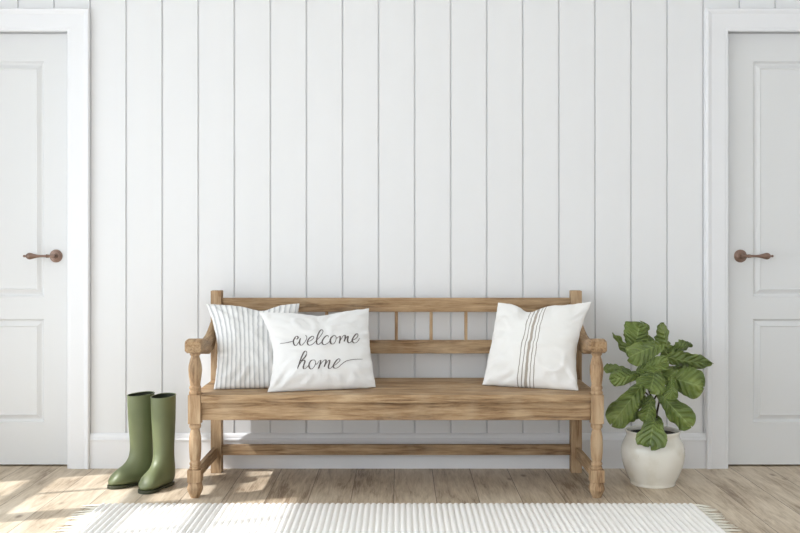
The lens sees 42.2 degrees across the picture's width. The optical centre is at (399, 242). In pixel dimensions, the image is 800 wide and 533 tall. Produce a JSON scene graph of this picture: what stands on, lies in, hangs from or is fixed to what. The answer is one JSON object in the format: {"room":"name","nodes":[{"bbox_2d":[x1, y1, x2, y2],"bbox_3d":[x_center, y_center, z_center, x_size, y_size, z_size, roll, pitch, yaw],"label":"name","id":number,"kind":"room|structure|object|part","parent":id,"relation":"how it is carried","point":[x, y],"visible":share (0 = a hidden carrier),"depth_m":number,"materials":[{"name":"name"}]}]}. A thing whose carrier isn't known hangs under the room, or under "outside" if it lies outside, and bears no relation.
{"room":"home entryway","nodes":[
{"label":"home entryway","id":0,"kind":"room"},
{"bbox_2d":[0,0,799,432],"bbox_3d":[0.000,-0.334,4.920,4.900,2.820,0.100,0,0,0],"label":"wall","id":1,"kind":"structure","parent":0,"point":[240,148],"depth_m":4.87,"materials":[{"name":"white paint"}]},
{"bbox_2d":[0,33,66,463],"bbox_3d":[-1.908,0.028,4.899,0.700,2.040,0.107,0,0,0],"label":"door","id":2,"kind":"structure","parent":1,"relation":"in","point":[33,66],"depth_m":4.91,"materials":[{"name":"white paint"}]},
{"bbox_3d":[-1.694,0.061,4.862,0.152,0.032,0.032,0,0,0],"label":"lever","id":3,"kind":"part","parent":2,"relation":"part of","materials":[{"name":"brown metal"}]},
{"bbox_3d":[-1.627,0.061,4.882,0.061,0.061,0.052,0,0,0],"label":"handle","id":4,"kind":"part","parent":2,"relation":"part of","materials":[{"name":"brown metal"}]},
{"bbox_2d":[0,8,90,468],"bbox_3d":[-1.908,-0.021,4.855,0.910,2.153,0.030,0,0,0],"label":"trim","id":5,"kind":"structure","parent":1,"relation":"attached to","point":[76,22],"depth_m":4.85,"materials":[{"name":"white paint"}]},
{"bbox_2d":[89,433,705,468],"bbox_3d":[-0.011,0.975,4.861,2.885,0.163,0.019,0,0,0],"label":"baseboard","id":6,"kind":"structure","parent":1,"relation":"attached to","point":[107,450],"depth_m":4.85,"materials":[{"name":"white paint"}]},
{"bbox_2d":[705,8,799,468],"bbox_3d":[1.887,-0.021,4.855,0.910,2.153,0.030,0,0,0],"label":"trim","id":7,"kind":"structure","parent":1,"relation":"attached to","point":[718,21],"depth_m":4.85,"materials":[{"name":"white paint"}]},
{"bbox_2d":[728,33,799,463],"bbox_3d":[1.887,0.028,4.899,0.700,2.040,0.107,0,0,0],"label":"door","id":8,"kind":"structure","parent":1,"relation":"in","point":[764,68],"depth_m":4.91,"materials":[{"name":"white paint"}]},
{"bbox_3d":[1.611,0.061,4.882,0.061,0.061,0.052,0,0,0],"label":"handle","id":9,"kind":"part","parent":8,"relation":"part of","materials":[{"name":"brown metal"}]},
{"bbox_3d":[1.677,0.061,4.862,0.152,0.032,0.032,0,0,0],"label":"lever","id":10,"kind":"part","parent":8,"relation":"part of","materials":[{"name":"brown metal"}]},
{"bbox_2d":[0,464,799,532],"bbox_3d":[0.000,1.081,1.680,5.100,0.050,6.620,0,0,0],"label":"floor","id":11,"kind":"structure","parent":0,"point":[34,498],"depth_m":4.46,"materials":[{"name":"brown wood"}]},
{"bbox_2d":[107,391,154,489],"bbox_3d":[-1.171,0.857,4.523,0.218,0.398,0.097,0,0,-42],"label":"rubber boot","id":12,"kind":"object","parent":11,"relation":"on","point":[140,457],"visible":0.9,"depth_m":4.51,"materials":[{"name":"green rubber"}]},
{"bbox_2d":[138,393,175,493],"bbox_3d":[-1.043,0.857,4.457,0.097,0.398,0.218,0,0,22],"label":"rubber boot","id":13,"kind":"object","parent":11,"relation":"on","point":[160,475],"visible":1,"depth_m":4.45,"materials":[{"name":"green rubber"}]},
{"bbox_2d":[185,290,606,497],"bbox_3d":[-0.017,0.637,4.536,1.738,0.837,0.566,0,0,0],"label":"wooden bench","id":14,"kind":"object","parent":11,"relation":"on","point":[391,398],"visible":0.88,"depth_m":4.34,"materials":[{"name":"brown wood"}]},
{"bbox_3d":[-0.850,0.755,4.304,0.063,0.602,0.063,0,0,0],"label":"leg","id":15,"kind":"part","parent":14,"relation":"part of","materials":[{"name":"brown wood"}]},
{"bbox_3d":[-0.850,0.414,4.505,0.072,0.136,0.504,0,0,0],"label":"armrest","id":16,"kind":"part","parent":14,"relation":"part of","materials":[{"name":"brown wood"}]},
{"bbox_3d":[-0.844,0.637,4.784,0.050,0.837,0.053,0,0,0],"label":"leg","id":17,"kind":"part","parent":14,"relation":"part of","materials":[{"name":"brown wood"}]},
{"bbox_2d":[206,303,298,388],"bbox_3d":[-0.656,0.450,4.567,0.420,0.350,0.273,0,0,-5],"label":"cushion","id":18,"kind":"object","parent":14,"relation":"on","point":[244,345],"visible":0.7,"depth_m":4.50,"materials":[{"name":"fabric"}]},
{"bbox_2d":[259,308,375,391],"bbox_3d":[-0.341,0.460,4.488,0.500,0.331,0.212,0,0,-19],"label":"cushion","id":19,"kind":"object","parent":14,"relation":"on","point":[332,351],"visible":1,"depth_m":4.44,"materials":[{"name":"white fabric"}]},
{"bbox_3d":[-0.017,0.285,4.783,1.604,0.064,0.028,0,0,0],"label":"rail","id":20,"kind":"part","parent":14,"relation":"part of","materials":[{"name":"brown wood"}]},
{"bbox_3d":[-0.017,0.478,4.783,1.604,0.061,0.028,0,0,0],"label":"rail","id":21,"kind":"part","parent":14,"relation":"part of","materials":[{"name":"brown wood"}]},
{"bbox_2d":[482,302,590,389],"bbox_3d":[0.597,0.442,4.543,0.451,0.365,0.210,0,0,19],"label":"cushion","id":22,"kind":"object","parent":14,"relation":"on","point":[538,348],"visible":1,"depth_m":4.50,"materials":[{"name":"fabric"}]},
{"bbox_3d":[0.810,0.637,4.784,0.050,0.837,0.053,0,0,0],"label":"leg","id":23,"kind":"part","parent":14,"relation":"part of","materials":[{"name":"brown wood"}]},
{"bbox_3d":[0.816,0.414,4.505,0.072,0.136,0.504,0,0,0],"label":"armrest","id":24,"kind":"part","parent":14,"relation":"part of","materials":[{"name":"brown wood"}]},
{"bbox_3d":[0.816,0.755,4.304,0.063,0.602,0.063,0,0,0],"label":"leg","id":25,"kind":"part","parent":14,"relation":"part of","materials":[{"name":"brown wood"}]},
{"bbox_2d":[53,503,740,532],"bbox_3d":[-0.011,1.050,3.714,2.531,0.012,0.930,0,0,0],"label":"rug","id":26,"kind":"object","parent":11,"relation":"on","point":[104,518],"visible":1,"depth_m":3.94,"materials":[{"name":"white fabric"}]},
{"bbox_2d":[603,321,713,488],"bbox_3d":[1.134,0.698,4.540,0.529,0.716,0.303,0,0,-21],"label":"potted plant","id":27,"kind":"object","parent":11,"relation":"on","point":[652,452],"visible":0.99,"depth_m":4.47,"materials":[{"name":"green plant"}]},
{"bbox_3d":[1.151,0.666,4.564,0.072,0.371,0.013,0,0,-16],"label":"stem","id":28,"kind":"part","parent":27,"relation":"part of","materials":[{"name":"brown plant"}]},
{"bbox_2d":[621,425,684,488],"bbox_3d":[1.108,0.937,4.545,0.275,0.238,0.275,0,0,0],"label":"pot","id":29,"kind":"object","parent":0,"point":[661,468],"depth_m":4.44,"materials":[{"name":"white ceramic"}]}
]}

